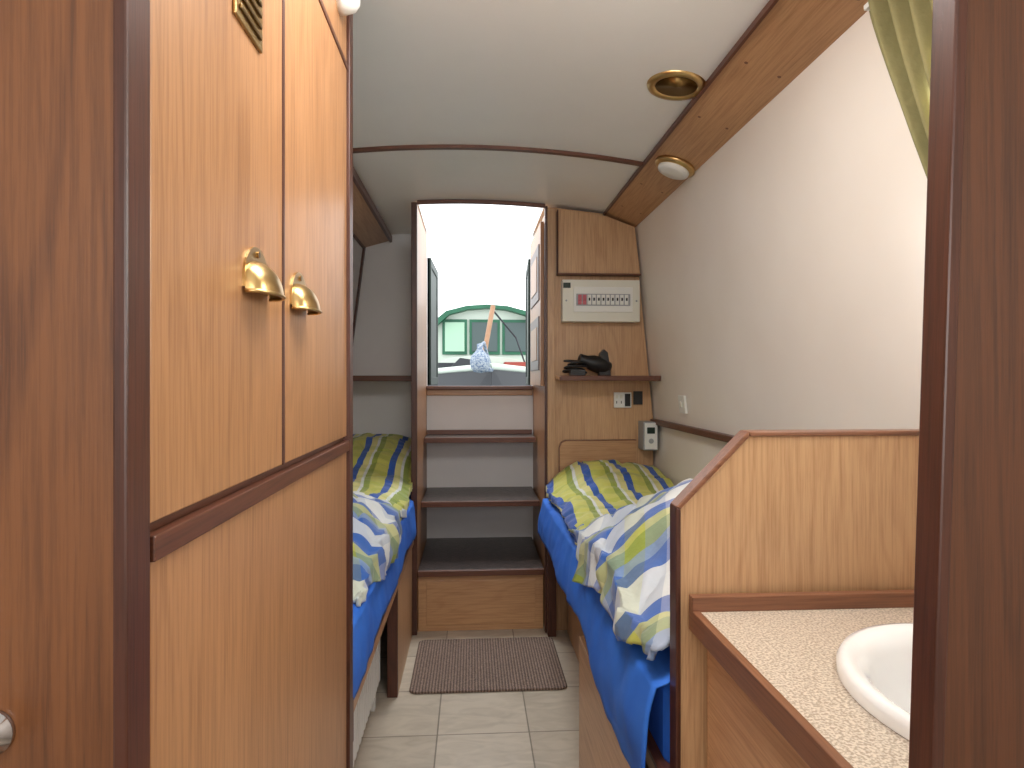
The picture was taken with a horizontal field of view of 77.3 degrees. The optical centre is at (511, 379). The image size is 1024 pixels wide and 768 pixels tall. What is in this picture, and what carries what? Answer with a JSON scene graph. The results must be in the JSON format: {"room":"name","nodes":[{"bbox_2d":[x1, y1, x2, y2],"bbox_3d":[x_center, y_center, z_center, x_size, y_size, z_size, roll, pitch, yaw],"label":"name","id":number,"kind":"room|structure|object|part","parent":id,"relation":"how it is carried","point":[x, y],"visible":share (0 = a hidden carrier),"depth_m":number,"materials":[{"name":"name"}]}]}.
{"room":"ship interior","nodes":[
{"label":"ship interior","id":0,"kind":"room"},
{"bbox_2d":[353,238,362,318],"bbox_3d":[-0.773,0.180,1.054,0.188,2.080,5.400,0,0,-4],"label":"wall","id":1,"kind":"structure","parent":0,"point":[357,249],"depth_m":3.58,"materials":[{"name":"white paint"}]},
{"bbox_2d":[353,247,365,342],"bbox_3d":[-0.898,-0.400,3.686,0.105,0.740,0.029,0,0,-4],"label":"trim","id":2,"kind":"structure","parent":1,"relation":"attached to","point":[363,250],"depth_m":3.67,"materials":[{"name":"brown wood"}]},
{"bbox_2d":[353,167,391,247],"bbox_3d":[-0.707,-0.796,2.561,0.168,0.083,2.300,0,0,-4],"label":"beam","id":3,"kind":"structure","parent":1,"relation":"attached to","point":[369,228],"depth_m":3.19,"materials":[{"name":"brown wood"}]},
{"bbox_2d":[353,234,532,538],"bbox_3d":[-0.161,0.185,3.772,1.750,2.070,0.050,0,0,-4],"label":"wall","id":4,"kind":"structure","parent":0,"point":[382,337],"depth_m":3.73,"materials":[{"name":"white paint"}]},
{"bbox_2d":[353,376,410,380],"bbox_3d":[-0.729,-0.009,3.578,0.425,0.030,0.263,0,0,-4],"label":"shelf","id":5,"kind":"object","parent":4,"relation":"attached to","point":[355,378],"visible":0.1,"depth_m":3.45,"materials":[{"name":"brown wood"}]},
{"bbox_2d":[411,202,426,634],"bbox_3d":[-0.489,0.185,3.389,0.028,2.070,0.665,0,0,-4],"label":"trim post","id":6,"kind":"object","parent":4,"relation":"attached to","point":[418,234],"depth_m":3.14,"materials":[{"name":"brown wood"}]},
{"bbox_2d":[427,258,437,384],"bbox_3d":[-0.509,-0.350,4.066,0.036,0.760,0.501,0,0,-2],"label":"door","id":7,"kind":"structure","parent":4,"relation":"in","point":[432,273],"depth_m":3.98,"materials":[{"name":"green paint"}]},
{"bbox_2d":[426,386,532,395],"bbox_3d":[-0.189,0.062,3.761,0.617,0.055,0.130,0,0,-4],"label":"sill","id":8,"kind":"structure","parent":4,"relation":"attached to","point":[431,390],"depth_m":3.72,"materials":[{"name":"wood"}]},
{"bbox_2d":[526,259,529,384],"bbox_3d":[0.113,-0.350,4.105,0.036,0.760,0.502,0,0,-1],"label":"door","id":9,"kind":"structure","parent":4,"relation":"in","point":[528,263],"depth_m":3.85,"materials":[{"name":"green paint"}]},
{"bbox_2d":[530,221,543,385],"bbox_3d":[0.128,-0.375,3.420,0.026,0.810,0.550,0,0,-4],"label":"door","id":10,"kind":"structure","parent":4,"relation":"in","point":[537,244],"depth_m":3.24,"materials":[{"name":"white wood"}]},
{"bbox_2d":[533,206,554,632],"bbox_3d":[0.164,0.190,3.424,0.050,2.060,0.675,0,0,-4],"label":"door frame","id":11,"kind":"structure","parent":4,"relation":"attached to","point":[543,396],"depth_m":3.10,"materials":[{"name":"brown wood"}]},
{"bbox_2d":[353,620,578,767],"bbox_3d":[0.006,1.245,1.103,1.850,0.050,5.400,0,0,-4],"label":"floor","id":12,"kind":"structure","parent":0,"point":[539,728],"depth_m":2.26,"materials":[{"name":"tile"}]},
{"bbox_2d":[150,0,352,767],"bbox_3d":[-0.528,0.193,0.960,0.466,2.055,0.882,0,0,-4],"label":"wardrobe","id":13,"kind":"object","parent":12,"relation":"on","point":[251,101],"visible":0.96,"depth_m":0.77,"materials":[{"name":"brown wood"}]},
{"bbox_3d":[-0.301,-0.133,0.795,0.034,0.062,0.095,0,0,-4],"label":"cup handle","id":14,"kind":"part","parent":13,"relation":"part of","materials":[{"name":"gold metal"}]},
{"bbox_3d":[-0.314,-0.135,0.990,0.034,0.062,0.095,0,0,-4],"label":"cup handle","id":15,"kind":"part","parent":13,"relation":"part of","materials":[{"name":"gold metal"}]},
{"bbox_2d":[336,0,359,15],"bbox_3d":[-0.328,-0.775,1.292,0.042,0.070,0.070,0,0,-4],"label":"wall lamp","id":16,"kind":"object","parent":13,"relation":"attached to","point":[345,7],"visible":1,"depth_m":1.28,"materials":[{"name":"white plastic"}]},
{"bbox_2d":[353,640,379,766],"bbox_3d":[-0.493,1.012,1.931,0.053,0.415,0.985,0,0,-4],"label":"radiator","id":17,"kind":"object","parent":12,"relation":"on","point":[366,702],"visible":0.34,"depth_m":2.10,"materials":[{"name":"white metal"}]},
{"bbox_2d":[353,433,415,740],"bbox_3d":[-0.651,0.762,2.553,0.503,0.917,2.304,0,0,-4],"label":"bunk bed","id":18,"kind":"object","parent":12,"relation":"on","point":[384,521],"visible":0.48,"depth_m":2.43,"materials":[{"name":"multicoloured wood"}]},
{"bbox_2d":[353,433,412,521],"bbox_3d":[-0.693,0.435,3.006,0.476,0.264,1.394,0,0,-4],"label":"pillow","id":19,"kind":"object","parent":18,"relation":"on","point":[381,462],"depth_m":3.07,"materials":[{"name":"fabric"}]},
{"bbox_3d":[-0.665,0.970,2.552,0.472,0.500,2.303,0,0,-4],"label":"frame","id":20,"kind":"part","parent":18,"relation":"part of","materials":[{"name":"brown wood"}]},
{"bbox_2d":[418,429,543,630],"bbox_3d":[-0.169,0.755,3.418,0.610,0.930,0.647,0,0,-4],"label":"steps","id":21,"kind":"structure","parent":12,"relation":"on","point":[481,583],"depth_m":3.14,"materials":[{"name":"black rubber"},{"name":"ash veneer"},{"name":"mahogany"}]},
{"bbox_2d":[409,637,566,693],"bbox_3d":[-0.105,1.214,2.749,0.623,0.010,0.500,0,0,-4],"label":"door mat","id":22,"kind":"object","parent":12,"relation":"on","point":[521,663],"visible":1,"depth_m":2.71,"materials":[{"name":"carpet"}]},
{"bbox_2d":[538,459,692,767],"bbox_3d":[0.460,0.724,2.153,0.594,0.993,1.900,0,0,-4],"label":"bed","id":23,"kind":"object","parent":12,"relation":"on","point":[604,525],"visible":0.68,"depth_m":1.62,"materials":[{"name":"blue cotton"},{"name":"striped cotton"},{"name":"ash veneer"}]},
{"bbox_3d":[0.476,0.973,2.154,0.560,0.494,1.900,0,0,-4],"label":"frame","id":24,"kind":"part","parent":23,"relation":"part of","materials":[{"name":"brown wood"}]},
{"bbox_2d":[546,459,673,544],"bbox_3d":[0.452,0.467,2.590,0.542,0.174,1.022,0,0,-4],"label":"pillow","id":25,"kind":"object","parent":23,"relation":"on","point":[581,493],"depth_m":2.74,"materials":[{"name":"fabric"}]},
{"bbox_3d":[0.491,0.657,2.155,0.520,0.185,1.890,0,0,-4],"label":"mattress","id":26,"kind":"part","parent":23,"relation":"part of","materials":[{"name":"blue fabric"}]},
{"bbox_2d":[689,590,913,767],"bbox_3d":[0.589,0.756,0.861,0.511,0.929,0.595,0,0,-4],"label":"vanity unit","id":27,"kind":"object","parent":12,"relation":"on","point":[822,679],"visible":0.64,"depth_m":0.95,"materials":[{"name":"brown wood"}]},
{"bbox_2d":[836,623,912,739],"bbox_3d":[0.636,0.466,0.796,0.400,0.162,0.460,0,0,-4],"label":"basin","id":28,"kind":"object","parent":27,"relation":"in","point":[874,663],"depth_m":0.93,"materials":[{"name":"white ceramic"}]},
{"bbox_2d":[0,0,1023,767],"bbox_3d":[0.047,0.190,0.525,1.560,2.060,0.047,0,0,-4],"label":"door frame","id":29,"kind":"structure","parent":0,"point":[75,74],"depth_m":0.50,"materials":[{"name":"brown wood"}]},
{"bbox_2d":[0,710,15,753],"bbox_3d":[-0.398,0.270,0.470,0.036,0.036,0.042,0,0,-4],"label":"door knob","id":30,"kind":"object","parent":29,"relation":"attached to","point":[7,726],"visible":1,"depth_m":0.49,"materials":[{"name":"silver metal"}]},
{"bbox_2d":[353,0,768,236],"bbox_3d":[0.021,-0.843,1.103,1.500,0.115,5.400,0,0,-4],"label":"ceiling","id":31,"kind":"structure","parent":0,"point":[566,75],"depth_m":1.89,"materials":[{"name":"white paint"}]},
{"bbox_2d":[353,144,642,166],"bbox_3d":[-0.126,-0.840,2.378,1.245,0.063,0.022,0,0,-4],"label":"beam","id":32,"kind":"structure","parent":31,"relation":"attached to","point":[428,146],"depth_m":2.38,"materials":[{"name":"brown wood"}]},
{"bbox_2d":[647,70,705,100],"bbox_3d":[0.463,-0.832,1.802,0.165,0.037,0.166,0,0,-4],"label":"recessed light","id":33,"kind":"object","parent":31,"relation":"in","point":[673,85],"visible":0.95,"depth_m":1.79,"materials":[{"name":"gold metal"}]},
{"bbox_2d":[555,208,652,629],"bbox_3d":[0.449,0.190,3.149,0.490,2.060,0.030,0,0,-4],"label":"wall","id":34,"kind":"structure","parent":0,"point":[584,410],"depth_m":3.13,"materials":[{"name":"brown wood"}]},
{"bbox_2d":[417,199,544,207],"bbox_3d":[-0.147,-0.852,3.087,0.617,0.033,0.020,0,0,-4],"label":"header","id":35,"kind":"object","parent":34,"relation":"attached to","point":[439,201],"depth_m":3.08,"materials":[{"name":"brown wood"}]},
{"bbox_2d":[559,439,635,471],"bbox_3d":[0.417,0.456,3.119,0.379,0.329,0.022,0,0,-4],"label":"headboard","id":36,"kind":"object","parent":34,"relation":"attached to","point":[621,450],"visible":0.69,"depth_m":3.11,"materials":[{"name":"brown wood"}]},
{"bbox_2d":[556,209,640,276],"bbox_3d":[0.420,-0.666,3.107,0.407,0.318,0.046,0,0,-4],"label":"locker","id":37,"kind":"object","parent":34,"relation":"attached to","point":[587,244],"visible":1,"depth_m":3.09,"materials":[{"name":"brown wood"}]},
{"bbox_2d":[561,280,639,322],"bbox_3d":[0.427,-0.380,3.089,0.374,0.200,0.084,0,0,-4],"label":"electrical panel","id":38,"kind":"object","parent":34,"relation":"attached to","point":[582,301],"visible":1,"depth_m":3.06,"materials":[{"name":"beige plastic"}]},
{"bbox_2d":[555,376,660,380],"bbox_3d":[0.449,-0.008,3.041,0.472,0.024,0.183,0,0,-4],"label":"shelf","id":39,"kind":"object","parent":34,"relation":"attached to","point":[561,378],"visible":1,"depth_m":2.95,"materials":[{"name":"brown wood"}]},
{"bbox_2d":[562,349,611,375],"bbox_3d":[0.355,-0.083,3.034,0.238,0.124,0.084,0,0,-4],"label":"hair dryer","id":40,"kind":"object","parent":39,"relation":"on","point":[600,364],"visible":1,"depth_m":3.01,"materials":[{"name":"black plastic"}]},
{"bbox_2d":[614,391,642,407],"bbox_3d":[0.570,0.095,3.131,0.142,0.080,0.019,0,0,-4],"label":"wall socket","id":41,"kind":"object","parent":34,"relation":"attached to","point":[621,399],"visible":1,"depth_m":3.13,"materials":[{"name":"white plastic"}]},
{"bbox_2d":[638,421,657,449],"bbox_3d":[0.658,0.268,3.091,0.070,0.135,0.110,0,0,-4],"label":"controller","id":42,"kind":"object","parent":34,"relation":"attached to","point":[647,430],"visible":0.93,"depth_m":3.04,"materials":[{"name":"grey plastic"}]},
{"bbox_2d":[635,11,926,485],"bbox_3d":[0.800,0.180,1.152,0.160,2.080,5.400,0,0,-4],"label":"wall","id":43,"kind":"structure","parent":0,"point":[782,281],"depth_m":1.66,"materials":[{"name":"white paint"}]},
{"bbox_2d":[678,395,687,413],"bbox_3d":[0.716,0.102,2.687,0.021,0.075,0.075,0,0,-4],"label":"light switch","id":44,"kind":"object","parent":43,"relation":"attached to","point":[681,399],"visible":1,"depth_m":2.67,"materials":[{"name":"white plastic"}]},
{"bbox_2d":[650,419,733,442],"bbox_3d":[0.751,0.203,2.181,0.028,0.025,1.920,0,0,-4],"label":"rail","id":45,"kind":"object","parent":43,"relation":"attached to","point":[715,435],"visible":0.26,"depth_m":2.51,"materials":[{"name":"brown wood"}]},
{"bbox_2d":[603,0,867,226],"bbox_3d":[0.643,-0.786,1.493,0.190,0.076,3.300,0,0,-4],"label":"trim","id":46,"kind":"structure","parent":43,"relation":"attached to","point":[786,36],"depth_m":1.69,"materials":[{"name":"brown wood"}]},
{"bbox_2d":[655,155,694,179],"bbox_3d":[0.588,-0.765,2.311,0.141,0.072,0.148,0,0,-4],"label":"recessed light","id":47,"kind":"object","parent":46,"relation":"attached to","point":[673,167],"visible":1,"depth_m":2.27,"materials":[{"name":"gold metal"}]},
{"bbox_2d":[864,2,869,10],"bbox_3d":[0.726,-0.729,0.942,0.035,0.010,0.630,0,0,-4],"label":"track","id":48,"kind":"object","parent":46,"relation":"attached to","point":[866,7],"depth_m":1.25,"materials":[{"name":"white plastic"}]},
{"bbox_2d":[868,0,932,176],"bbox_3d":[0.717,-0.508,1.097,0.077,0.421,0.300,0,0,-4],"label":"curtain","id":49,"kind":"object","parent":43,"relation":"hanging from","point":[902,28],"visible":0.38,"depth_m":1.13,"materials":[{"name":"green fabric"}]},
{"bbox_2d":[670,429,918,767],"bbox_3d":[0.559,0.656,1.182,0.534,1.127,0.038,0,0,-4],"label":"wall","id":50,"kind":"structure","parent":0,"point":[773,511],"depth_m":1.16,"materials":[{"name":"brown wood"}]},
{"label":"outside","id":51,"kind":"structure","parent":0,"visible":0},
{"bbox_3d":[-1.993,1.545,31.848,60.000,0.050,56.180,0,0,-4],"label":"water","id":52,"kind":"object","parent":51,"visible":0},
{"bbox_2d":[427,304,531,385],"bbox_3d":[-0.497,0.260,11.151,2.100,2.520,9.680,0,0,-4],"label":"narrowboat","id":53,"kind":"object","parent":52,"relation":"on","point":[479,345],"visible":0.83,"depth_m":8.52,"materials":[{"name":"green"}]}
]}

